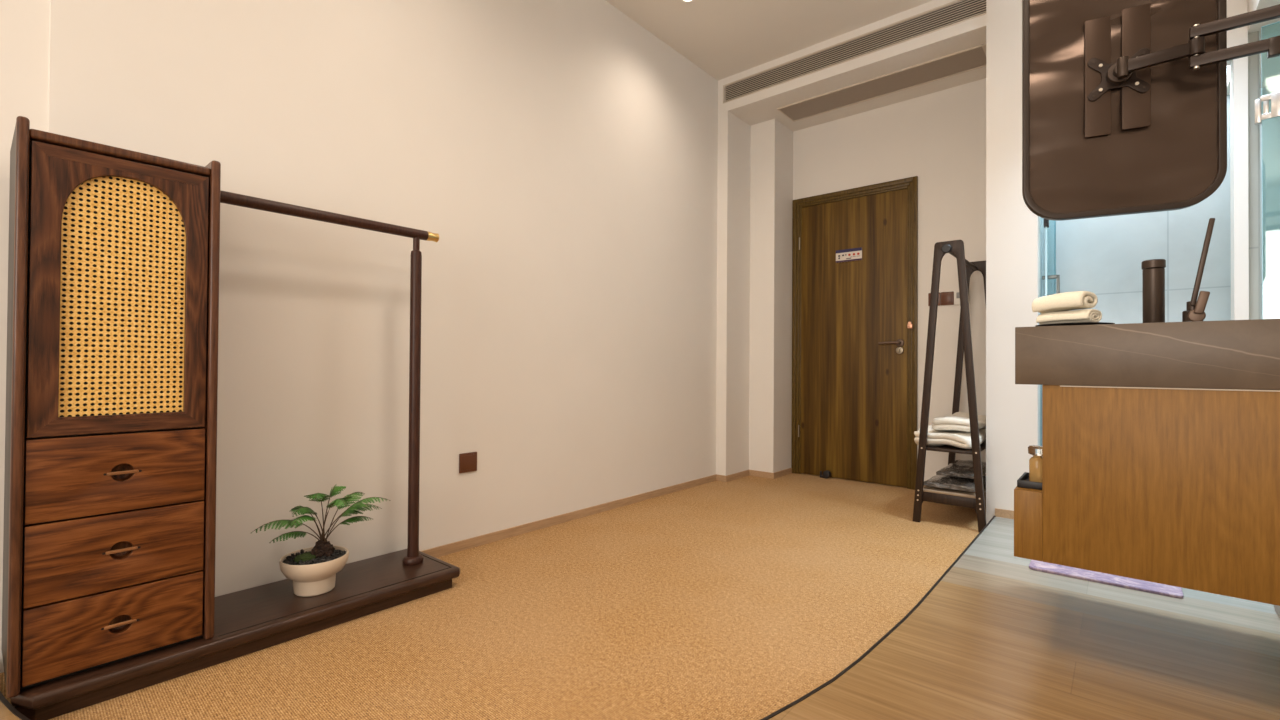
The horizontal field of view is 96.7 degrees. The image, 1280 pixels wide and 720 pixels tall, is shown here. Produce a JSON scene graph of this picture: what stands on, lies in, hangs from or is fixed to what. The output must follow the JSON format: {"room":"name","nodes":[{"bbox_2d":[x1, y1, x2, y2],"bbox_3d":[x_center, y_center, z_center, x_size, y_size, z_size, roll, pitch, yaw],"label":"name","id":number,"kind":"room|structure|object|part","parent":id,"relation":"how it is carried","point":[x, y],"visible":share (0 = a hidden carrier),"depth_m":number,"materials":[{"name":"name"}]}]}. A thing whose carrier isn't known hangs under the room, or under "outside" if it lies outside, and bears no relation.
{"room":"hotel room","nodes":[
{"label":"hotel room","id":0,"kind":"room"},
{"bbox_2d":[279,546,348,596],"bbox_3d":[-1.048,0.685,1.833,0.196,0.112,0.196,0,-1,40],"label":"pot","id":1,"kind":"object","parent":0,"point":[312,573],"depth_m":1.78,"materials":[{"name":"beige ceramic"}]},
{"bbox_2d":[0,0,717,672],"bbox_3d":[-1.540,-0.550,1.837,0.377,2.915,6.000,0,-1,40],"label":"wall","id":2,"kind":"structure","parent":0,"point":[561,156],"depth_m":2.32,"materials":[{"name":"white paint"}]},
{"bbox_2d":[459,452,476,472],"bbox_3d":[-0.746,0.445,2.473,0.010,0.084,0.086,0,-1,40],"label":"wall socket","id":3,"kind":"object","parent":2,"relation":"attached to","point":[467,461],"visible":1,"depth_m":2.47,"materials":[{"name":"brown plastic"}]},
{"bbox_2d":[421,474,716,557],"bbox_3d":[-0.187,0.809,3.133,0.010,0.041,2.240,0,-1,40],"label":"baseboard","id":4,"kind":"structure","parent":2,"relation":"attached to","point":[439,551],"depth_m":2.84,"materials":[{"name":"brown wood"}]},
{"bbox_2d":[0,473,985,719],"bbox_3d":[0.197,0.886,2.506,2.060,0.120,4.300,0,-1,40],"label":"carpet","id":5,"kind":"structure","parent":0,"point":[741,598],"depth_m":1.76,"materials":[{"name":"carpet"}]},
{"bbox_2d":[1,116,459,719],"bbox_3d":[-1.125,0.141,1.749,0.358,1.338,1.096,0,-1,40],"label":"wardrobe","id":6,"kind":"object","parent":5,"relation":"on","point":[109,535],"visible":1,"depth_m":1.38,"materials":[{"name":"brown wood"}]},
{"bbox_3d":[-1.379,0.731,1.479,0.282,0.008,0.338,0,-1,40],"label":"panel","id":7,"kind":"part","parent":6,"relation":"part of","materials":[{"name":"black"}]},
{"bbox_3d":[-1.258,0.637,1.377,0.018,0.166,0.321,0,-1,40],"label":"drawer","id":8,"kind":"part","parent":6,"relation":"part of","materials":[{"name":"brown wood"}]},
{"bbox_3d":[-1.257,0.460,1.379,0.018,0.179,0.321,0,-1,40],"label":"drawer","id":9,"kind":"part","parent":6,"relation":"part of","materials":[{"name":"brown wood"}]},
{"bbox_3d":[-1.256,0.272,1.381,0.018,0.186,0.321,0,-1,40],"label":"drawer","id":10,"kind":"part","parent":6,"relation":"part of","materials":[{"name":"brown wood"}]},
{"bbox_3d":[-1.248,0.155,1.376,0.001,0.035,0.316,0,-1,40],"label":"door rail","id":11,"kind":"part","parent":6,"relation":"part of","materials":[{"name":"brown wood"}]},
{"bbox_3d":[-1.253,-0.155,1.385,0.018,0.659,0.320,0,-1,40],"label":"cane door","id":12,"kind":"part","parent":6,"relation":"part of","materials":[{"name":"brown wood"}]},
{"bbox_3d":[-1.360,-0.501,1.482,0.310,0.021,0.330,0,-1,40],"label":"rail","id":13,"kind":"part","parent":6,"relation":"part of","materials":[{"name":"brown wood"}]},
{"bbox_3d":[-1.244,-0.470,1.382,0.001,0.026,0.316,0,-1,40],"label":"door rail","id":14,"kind":"part","parent":6,"relation":"part of","materials":[{"name":"brown wood"}]},
{"bbox_2d":[251,484,390,596],"bbox_3d":[-1.037,0.578,1.843,0.383,0.326,0.197,1,-1,-43],"label":"potted fern","id":15,"kind":"object","parent":6,"relation":"on","point":[312,570],"visible":1,"depth_m":1.80,"materials":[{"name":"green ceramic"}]},
{"bbox_3d":[-1.115,0.510,1.761,0.089,0.027,0.131,0,-1,16],"label":"frond blade","id":16,"kind":"part","parent":15,"relation":"part of","materials":[{"name":"green plant"}]},
{"bbox_3d":[-1.100,0.548,1.782,0.004,0.105,0.207,0,-1,42],"label":"frond stem","id":17,"kind":"part","parent":15,"relation":"part of","materials":[{"name":"green plant"}]},
{"bbox_3d":[-1.082,0.543,1.759,0.070,0.019,0.104,0,-1,4],"label":"frond blade","id":18,"kind":"part","parent":15,"relation":"part of","materials":[{"name":"green plant"}]},
{"bbox_3d":[-1.074,0.567,1.781,0.004,0.068,0.167,0,-1,31],"label":"frond stem","id":19,"kind":"part","parent":15,"relation":"part of","materials":[{"name":"brown"}]},
{"bbox_3d":[-1.041,0.495,1.759,0.075,0.029,0.088,0,-1,40],"label":"frond blade","id":20,"kind":"part","parent":15,"relation":"part of","materials":[{"name":"green plant"}]},
{"bbox_3d":[-1.049,0.477,1.778,0.074,0.036,0.075,1,-1,-27],"label":"frond blade","id":21,"kind":"part","parent":15,"relation":"part of","materials":[{"name":"green plant"}]},
{"bbox_3d":[-1.037,0.540,1.779,0.004,0.121,0.152,0,-1,5],"label":"frond stem","id":22,"kind":"part","parent":15,"relation":"part of","materials":[{"name":"brown"}]},
{"bbox_3d":[-1.044,0.530,1.797,0.004,0.142,0.122,0,-1,21],"label":"frond stem","id":23,"kind":"part","parent":15,"relation":"part of","materials":[{"name":"brown"}]},
{"bbox_3d":[-1.010,0.435,1.784,0.066,0.039,0.071,0,-1,40],"label":"frond blade","id":24,"kind":"part","parent":15,"relation":"part of","materials":[{"name":"green plant"}]},
{"bbox_3d":[-1.016,0.508,1.807,0.004,0.185,0.112,1,-1,-15],"label":"frond stem","id":25,"kind":"part","parent":15,"relation":"part of","materials":[{"name":"brown"}]},
{"bbox_3d":[-0.986,0.523,1.830,0.112,0.157,0.004,0,-1,20],"label":"frond stem","id":26,"kind":"part","parent":15,"relation":"part of","materials":[{"name":"brown"}]},
{"bbox_3d":[-1.007,0.434,1.888,0.073,0.037,0.042,0,-1,40],"label":"frond blade","id":27,"kind":"part","parent":15,"relation":"part of","materials":[{"name":"green plant"}]},
{"bbox_3d":[-0.966,0.462,1.826,0.069,0.036,0.082,0,-1,40],"label":"frond blade","id":28,"kind":"part","parent":15,"relation":"part of","materials":[{"name":"green plant"}]},
{"bbox_3d":[-0.993,0.528,1.919,0.004,0.149,0.152,0,-1,26],"label":"frond stem","id":29,"kind":"part","parent":15,"relation":"part of","materials":[{"name":"brown"}]},
{"bbox_3d":[-0.971,0.564,1.897,0.152,0.078,0.004,1,-1,-34],"label":"frond stem","id":30,"kind":"part","parent":15,"relation":"part of","materials":[{"name":"brown"}]},
{"bbox_3d":[-0.985,0.477,1.937,0.082,0.045,0.081,1,-1,-20],"label":"frond blade","id":31,"kind":"part","parent":15,"relation":"part of","materials":[{"name":"green plant"}]},
{"bbox_3d":[-0.966,0.546,1.908,0.192,0.115,0.004,1,-1,-40],"label":"frond stem","id":32,"kind":"part","parent":15,"relation":"part of","materials":[{"name":"brown"}]},
{"bbox_3d":[-0.954,0.535,1.909,0.080,0.020,0.077,0,-1,9],"label":"frond blade","id":33,"kind":"part","parent":15,"relation":"part of","materials":[{"name":"green plant"}]},
{"bbox_3d":[-0.932,0.529,1.877,0.202,0.148,0.004,1,-1,-14],"label":"frond stem","id":34,"kind":"part","parent":15,"relation":"part of","materials":[{"name":"brown"}]},
{"bbox_3d":[-0.950,0.506,1.924,0.098,0.033,0.110,0,-1,10],"label":"frond blade","id":35,"kind":"part","parent":15,"relation":"part of","materials":[{"name":"green plant"}]},
{"bbox_3d":[-0.906,0.478,1.887,0.093,0.044,0.118,0,-1,40],"label":"frond blade","id":36,"kind":"part","parent":15,"relation":"part of","materials":[{"name":"green plant"}]},
{"bbox_3d":[-1.019,-0.470,1.877,0.035,0.035,0.676,0,-1,40],"label":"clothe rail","id":37,"kind":"part","parent":6,"relation":"part of","materials":[{"name":"brown wood"}]},
{"bbox_3d":[-0.831,0.142,2.098,0.042,1.205,0.042,0,-1,40],"label":"post","id":38,"kind":"part","parent":6,"relation":"part of","materials":[{"name":"brown wood"}]},
{"bbox_2d":[820,470,830,477],"bbox_3d":[1.328,0.821,4.085,0.081,0.056,0.040,0,-1,40],"label":"door stop","id":39,"kind":"object","parent":5,"relation":"on","point":[826,474],"visible":1,"depth_m":4.06,"materials":[{"name":"black metal"}]},
{"bbox_2d":[913,240,985,531],"bbox_3d":[1.780,0.124,3.130,0.332,1.437,0.752,0,-1,40],"label":"coat rack","id":40,"kind":"object","parent":5,"relation":"on","point":[968,499],"visible":0.71,"depth_m":2.90,"materials":[{"name":"brown wood"}]},
{"bbox_3d":[1.540,-0.560,2.860,0.046,0.046,0.015,0,-1,40],"label":"knob","id":41,"kind":"part","parent":40,"relation":"part of","materials":[{"name":"silver metal"}]},
{"bbox_3d":[1.557,0.706,2.875,0.260,0.049,0.012,0,-1,40],"label":"cross rail","id":42,"kind":"part","parent":40,"relation":"part of","materials":[{"name":"brown wood"}]},
{"bbox_2d":[913,427,985,446],"bbox_3d":[1.749,0.414,3.157,0.315,0.104,0.642,0,-1,40],"label":"towel","id":43,"kind":"object","parent":40,"relation":"on","point":[935,438],"visible":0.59,"depth_m":2.92,"materials":[{"name":"white fabric"}]},
{"bbox_2d":[933,413,985,431],"bbox_3d":[1.787,0.343,3.157,0.251,0.087,0.555,0,-1,40],"label":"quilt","id":44,"kind":"object","parent":43,"relation":"on","point":[954,421],"visible":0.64,"depth_m":2.98,"materials":[{"name":"white fabric"}]},
{"bbox_2d":[923,475,985,491],"bbox_3d":[1.703,0.645,3.052,0.241,0.050,0.453,0,-1,40],"label":"wrapped bundle","id":45,"kind":"object","parent":40,"relation":"on","point":[939,481],"visible":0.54,"depth_m":2.92,"materials":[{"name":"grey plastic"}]},
{"bbox_2d":[936,460,985,478],"bbox_3d":[1.792,0.596,3.126,0.192,0.048,0.510,0,-1,40],"label":"wrapped bundle","id":46,"kind":"object","parent":45,"relation":"on","point":[958,468],"visible":0.71,"depth_m":3.00,"materials":[{"name":"grey plastic"}]},
{"bbox_2d":[923,474,985,498],"bbox_3d":[1.776,0.678,3.134,0.256,0.012,0.695,0,-1,40],"label":"shelf","id":47,"kind":"object","parent":40,"relation":"attached to","point":[930,491],"depth_m":2.89,"materials":[{"name":"brown wood"}]},
{"bbox_2d":[926,443,985,454],"bbox_3d":[1.778,0.463,3.136,0.244,0.014,0.695,0,-1,40],"label":"shelf","id":48,"kind":"object","parent":40,"relation":"attached to","point":[962,450],"depth_m":2.91,"materials":[{"name":"brown wood"}]},
{"bbox_3d":[2.016,0.128,3.408,0.332,1.437,0.022,0,-1,40],"label":"frame","id":49,"kind":"part","parent":40,"relation":"part of","materials":[{"name":"brown wood"}]},
{"bbox_2d":[0,517,1279,719],"bbox_3d":[0.016,0.794,0.957,3.174,0.070,6.700,0,-1,40],"label":"floor","id":50,"kind":"structure","parent":0,"point":[998,637],"depth_m":1.48,"materials":[{"name":"brown wood"}]},
{"bbox_2d":[0,515,995,719],"bbox_3d":[0.257,0.792,1.706,3.756,0.051,0.982,1,-1,-23],"label":"trim","id":51,"kind":"structure","parent":50,"relation":"on","point":[3,699],"depth_m":1.42,"materials":[{"name":"black"}]},
{"bbox_2d":[1029,560,1183,597],"bbox_3d":[1.756,0.778,2.160,0.421,0.010,0.455,0,-1,40],"label":"bath mat","id":52,"kind":"object","parent":50,"relation":"on","point":[1125,582],"visible":0.44,"depth_m":2.00,"materials":[{"name":"fabric"}]},
{"bbox_2d":[1275,605,1279,617],"bbox_3d":[2.092,0.747,1.451,0.593,0.062,0.335,0,-1,40],"label":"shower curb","id":53,"kind":"object","parent":50,"relation":"on","point":[1277,608],"visible":0.46,"depth_m":1.74,"materials":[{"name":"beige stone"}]},
{"bbox_2d":[716,111,792,475],"bbox_3d":[0.777,-0.392,4.360,0.653,2.679,0.850,0,-1,40],"label":"wall","id":54,"kind":"structure","parent":0,"point":[755,192],"depth_m":4.11,"materials":[{"name":"white paint"}]},
{"bbox_2d":[716,474,724,481],"bbox_3d":[0.565,0.822,3.958,0.071,0.041,0.010,0,-1,40],"label":"baseboard","id":55,"kind":"structure","parent":54,"relation":"attached to","point":[718,477],"depth_m":3.96,"materials":[{"name":"brown wood"}]},
{"bbox_2d":[725,470,749,481],"bbox_3d":[0.699,0.824,4.054,0.010,0.041,0.330,0,-1,40],"label":"baseboard","id":56,"kind":"structure","parent":54,"relation":"attached to","point":[745,473],"depth_m":4.04,"materials":[{"name":"brown wood"}]},
{"bbox_2d":[750,470,772,478],"bbox_3d":[0.877,0.825,4.113,0.185,0.041,0.010,0,-1,40],"label":"baseboard","id":57,"kind":"structure","parent":54,"relation":"attached to","point":[752,472],"depth_m":4.11,"materials":[{"name":"brown wood"}]},
{"bbox_2d":[773,468,791,478],"bbox_3d":[1.042,0.827,4.157,0.010,0.041,0.290,0,-1,40],"label":"baseboard","id":58,"kind":"structure","parent":54,"relation":"attached to","point":[784,472],"depth_m":4.15,"materials":[{"name":"brown wood"}]},
{"bbox_2d":[606,0,932,80],"bbox_3d":[0.057,-2.080,0.999,3.800,0.150,7.150,0,-1,40],"label":"ceiling","id":59,"kind":"structure","parent":0,"point":[723,38],"depth_m":3.34,"materials":[{"name":"paint"}]},
{"bbox_2d":[680,0,694,2],"bbox_3d":[0.263,-1.980,3.109,0.092,0.006,0.092,0,-1,40],"label":"recessed light","id":60,"kind":"object","parent":59,"relation":"in","point":[683,1],"visible":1,"depth_m":3.14,"materials":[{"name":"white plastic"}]},
{"bbox_2d":[718,0,985,131],"bbox_3d":[1.269,-1.852,3.816,2.110,0.236,0.620,0,-1,40],"label":"ceiling beam","id":61,"kind":"structure","parent":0,"point":[761,106],"depth_m":3.54,"materials":[{"name":"white paint"}]},
{"bbox_2d":[723,0,985,103],"bbox_3d":[1.234,-1.862,3.454,1.685,0.128,0.032,0,-1,40],"label":"air vent","id":62,"kind":"object","parent":61,"relation":"in","point":[965,10],"visible":0.89,"depth_m":3.38,"materials":[{"name":"beige metal"}]},
{"bbox_2d":[777,43,985,121],"bbox_3d":[1.503,-1.730,3.615,1.243,0.014,0.256,0,-1,40],"label":"air vent","id":63,"kind":"object","parent":61,"relation":"in","point":[969,59],"visible":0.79,"depth_m":3.56,"materials":[{"name":"beige paint"}]},
{"bbox_2d":[793,78,985,491],"bbox_3d":[1.534,-0.507,4.127,2.110,2.915,0.230,0,-1,40],"label":"wall","id":64,"kind":"structure","parent":0,"point":[938,138],"depth_m":3.67,"materials":[{"name":"white paint"}]},
{"bbox_2d":[791,176,917,489],"bbox_3d":[1.500,-0.178,4.026,0.873,2.055,0.160,0,-1,40],"label":"door","id":65,"kind":"structure","parent":64,"relation":"in","point":[855,323],"depth_m":3.98,"materials":[{"name":"brown wood"}]},
{"bbox_2d":[836,247,861,262],"bbox_3d":[1.477,-0.742,4.026,0.184,0.087,0.007,0,-1,40],"label":"door sign","id":66,"kind":"object","parent":65,"relation":"attached to","point":[854,254],"visible":1,"depth_m":4.02,"materials":[{"name":"beige plastic"}]},
{"bbox_3d":[1.682,-0.114,3.809,0.146,0.052,0.064,0,-1,40],"label":"lever handle","id":67,"kind":"part","parent":65,"relation":"part of","materials":[{"name":"brown metal"}]},
{"bbox_2d":[928,291,953,305],"bbox_3d":[1.924,-0.391,3.637,0.147,0.084,0.012,0,-1,40],"label":"light switch","id":68,"kind":"object","parent":64,"relation":"attached to","point":[945,298],"visible":0.79,"depth_m":3.62,"materials":[{"name":"brown plastic"}]},
{"bbox_2d":[928,292,940,305],"bbox_3d":[1.895,-0.391,3.663,0.071,0.084,0.009,0,-1,40],"label":"switch plate","id":69,"kind":"object","parent":68,"relation":"attached to","point":[939,298],"depth_m":3.64,"materials":[{"name":"brown plastic"}]},
{"bbox_2d":[941,291,953,304],"bbox_3d":[1.952,-0.391,3.615,0.074,0.084,0.009,0,-1,40],"label":"switch plate","id":70,"kind":"object","parent":68,"relation":"attached to","point":[947,298],"depth_m":3.61,"materials":[{"name":"brown plastic"}]},
{"bbox_2d":[954,291,968,304],"bbox_3d":[2.013,-0.391,3.561,0.084,0.084,0.014,0,-1,40],"label":"switch","id":71,"kind":"object","parent":64,"relation":"attached to","point":[956,293],"visible":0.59,"depth_m":3.57,"materials":[{"name":"white plastic"}]},
{"bbox_2d":[986,0,1039,523],"bbox_3d":[2.144,-0.512,3.185,0.217,2.915,0.880,0,-1,40],"label":"wall","id":72,"kind":"structure","parent":0,"point":[1012,230],"depth_m":2.87,"materials":[{"name":"white paint"}]},
{"bbox_2d":[995,508,1013,518],"bbox_3d":[1.863,0.770,2.820,0.176,0.040,0.010,0,-1,40],"label":"baseboard","id":73,"kind":"structure","parent":72,"relation":"attached to","point":[1003,513],"depth_m":2.85,"materials":[{"name":"brown wood"}]},
{"bbox_2d":[1042,219,1059,295],"bbox_3d":[2.214,-0.216,3.031,0.072,1.980,0.643,0,-1,40],"label":"door","id":74,"kind":"structure","parent":72,"relation":"in","point":[1046,222],"depth_m":2.81,"materials":[{"name":"teal"}]},
{"bbox_3d":[2.044,-0.305,2.831,0.072,0.232,0.016,0,-1,40],"label":"door handle","id":75,"kind":"part","parent":74,"relation":"part of","materials":[{"name":"grey metal"}]},
{"bbox_2d":[1040,217,1041,445],"bbox_3d":[2.182,-0.480,3.141,0.012,2.550,0.598,0,-1,40],"label":"wall","id":76,"kind":"structure","parent":0,"point":[1040,217],"depth_m":3.30,"materials":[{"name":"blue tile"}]},
{"bbox_2d":[1042,65,1279,323],"bbox_3d":[2.964,-0.509,2.937,1.470,2.915,0.100,0,-1,40],"label":"wall","id":77,"kind":"structure","parent":0,"point":[1102,256],"depth_m":3.00,"materials":[{"name":"grey tile"}]},
{"bbox_2d":[1227,0,1248,319],"bbox_3d":[2.245,-0.593,2.589,0.709,2.765,0.100,0,-1,40],"label":"wall","id":78,"kind":"structure","parent":0,"point":[1239,218],"depth_m":2.34,"materials":[{"name":"white paint"}]},
{"bbox_2d":[1248,31,1259,319],"bbox_3d":[2.538,-0.279,2.357,0.035,2.137,0.070,0,-1,40],"label":"trim","id":79,"kind":"structure","parent":78,"relation":"attached to","point":[1253,61],"depth_m":2.33,"materials":[{"name":"grey metal"}]},
{"bbox_2d":[1248,0,1252,11],"bbox_3d":[2.401,-1.700,1.774,0.583,0.565,1.170,0,-1,40],"label":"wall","id":80,"kind":"structure","parent":0,"point":[1250,2],"depth_m":2.30,"materials":[{"name":"white paint"}]},
{"bbox_2d":[1227,0,1279,94],"bbox_3d":[2.602,-1.382,2.011,0.583,0.063,1.800,0,-1,40],"label":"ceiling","id":81,"kind":"structure","parent":0,"point":[1270,67],"depth_m":2.50,"materials":[{"name":"paint"}]},
{"bbox_3d":[1.314,-0.549,-0.056,0.120,2.915,6.800,0,-1,40],"label":"wall","id":82,"kind":"structure","parent":0,"visible":0},
{"bbox_2d":[1014,319,1279,605],"bbox_3d":[1.651,0.220,1.361,1.199,0.608,0.624,0,-1,40],"label":"vanity unit","id":83,"kind":"object","parent":82,"relation":"attached to","point":[1161,441],"visible":0.95,"depth_m":1.33,"materials":[{"name":"brown wood"}]},
{"bbox_2d":[1017,472,1041,489],"bbox_3d":[1.096,0.334,1.570,0.075,0.020,0.156,0,-1,40],"label":"tray","id":84,"kind":"object","parent":83,"relation":"on","point":[1023,481],"visible":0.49,"depth_m":1.52,"materials":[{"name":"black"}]},
{"bbox_2d":[1028,445,1041,482],"bbox_3d":[1.088,0.286,1.557,0.044,0.103,0.044,0,-1,40],"label":"toiletry bottle","id":85,"kind":"object","parent":84,"relation":"on","point":[1035,462],"visible":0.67,"depth_m":1.55,"materials":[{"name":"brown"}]},
{"bbox_2d":[1015,319,1279,389],"bbox_3d":[1.654,-0.009,1.362,1.196,0.152,0.624,0,-1,40],"label":"countertop","id":86,"kind":"structure","parent":83,"relation":"on","point":[1224,354],"depth_m":1.33,"materials":[{"name":"brown stone"}]},
{"bbox_2d":[1035,322,1114,326],"bbox_3d":[1.188,-0.091,1.558,0.174,0.011,0.174,0,-1,40],"label":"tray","id":87,"kind":"object","parent":86,"relation":"on","point":[1079,323],"visible":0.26,"depth_m":1.49,"materials":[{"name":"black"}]},
{"bbox_2d":[1037,308,1100,324],"bbox_3d":[1.176,-0.116,1.562,0.093,0.043,0.124,1,-1,-30],"label":"hand towel","id":88,"kind":"object","parent":87,"relation":"on","point":[1089,314],"visible":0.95,"depth_m":1.52,"materials":[{"name":"beige fabric"}]},
{"bbox_2d":[1031,291,1097,313],"bbox_3d":[1.168,-0.159,1.568,0.096,0.052,0.127,1,-1,-27],"label":"hand towel","id":89,"kind":"object","parent":88,"relation":"on","point":[1079,299],"visible":0.98,"depth_m":1.53,"materials":[{"name":"beige fabric"}]},
{"bbox_2d":[1141,259,1165,322],"bbox_3d":[1.383,-0.176,1.531,0.049,0.183,0.049,0,-1,40],"label":"canister","id":90,"kind":"object","parent":86,"relation":"on","point":[1153,273],"visible":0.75,"depth_m":1.51,"materials":[{"name":"brown metal"}]},
{"bbox_2d":[1182,218,1214,321],"bbox_3d":[1.425,-0.222,1.458,0.046,0.272,0.066,0,-1,6],"label":"tap","id":91,"kind":"object","parent":86,"relation":"on","point":[1195,308],"visible":0.8,"depth_m":1.44,"materials":[{"name":"brown metal"}]},
{"bbox_2d":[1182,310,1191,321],"bbox_3d":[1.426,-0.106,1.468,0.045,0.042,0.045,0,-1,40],"label":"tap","id":92,"kind":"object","parent":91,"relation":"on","point":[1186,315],"depth_m":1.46,"materials":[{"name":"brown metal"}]},
{"bbox_3d":[1.422,-0.135,1.449,0.040,0.078,0.034,0,-1,40],"label":"lever","id":93,"kind":"part","parent":91,"relation":"part of","materials":[{"name":"brown metal"}]},
{"bbox_3d":[1.427,-0.248,1.443,0.047,0.220,0.006,0,-1,40],"label":"lever blade","id":94,"kind":"part","parent":91,"relation":"part of","materials":[{"name":"brown metal"}]},
{"bbox_2d":[1022,0,1279,220],"bbox_3d":[1.620,-0.796,1.331,1.204,0.784,0.134,0,-1,40],"label":"mirror","id":95,"kind":"object","parent":82,"relation":"attached to","point":[1124,102],"visible":1,"depth_m":1.57,"materials":[{"name":"brown mirror"}]},
{"bbox_3d":[1.283,-0.792,1.595,0.058,0.330,0.005,0,-1,28],"label":"mount plate","id":96,"kind":"part","parent":95,"relation":"part of","materials":[{"name":"brown metal"}]},
{"bbox_3d":[1.357,-0.800,1.556,0.061,0.333,0.005,0,-1,28],"label":"mount plate","id":97,"kind":"part","parent":95,"relation":"part of","materials":[{"name":"brown metal"}]},
{"bbox_3d":[1.361,-0.793,1.493,0.148,0.043,0.014,0,-1,31],"label":"arm","id":98,"kind":"part","parent":95,"relation":"part of","materials":[{"name":"brown metal"}]},
{"bbox_3d":[1.743,-0.764,1.213,0.826,0.027,0.016,0,-1,37],"label":"arm","id":99,"kind":"part","parent":95,"relation":"part of","materials":[{"name":"brown metal"}]},
{"bbox_3d":[1.743,-0.840,1.213,0.826,0.027,0.016,0,-1,37],"label":"arm","id":100,"kind":"part","parent":95,"relation":"part of","materials":[{"name":"brown metal"}]},
{"bbox_2d":[1255,21,1279,318],"bbox_3d":[2.657,-0.286,2.083,0.024,2.108,0.548,1,-1,-41],"label":"screen","id":101,"kind":"object","parent":82,"relation":"attached to","point":[1275,97],"visible":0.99,"depth_m":2.27,"materials":[{"name":"clear glass"}]}
]}

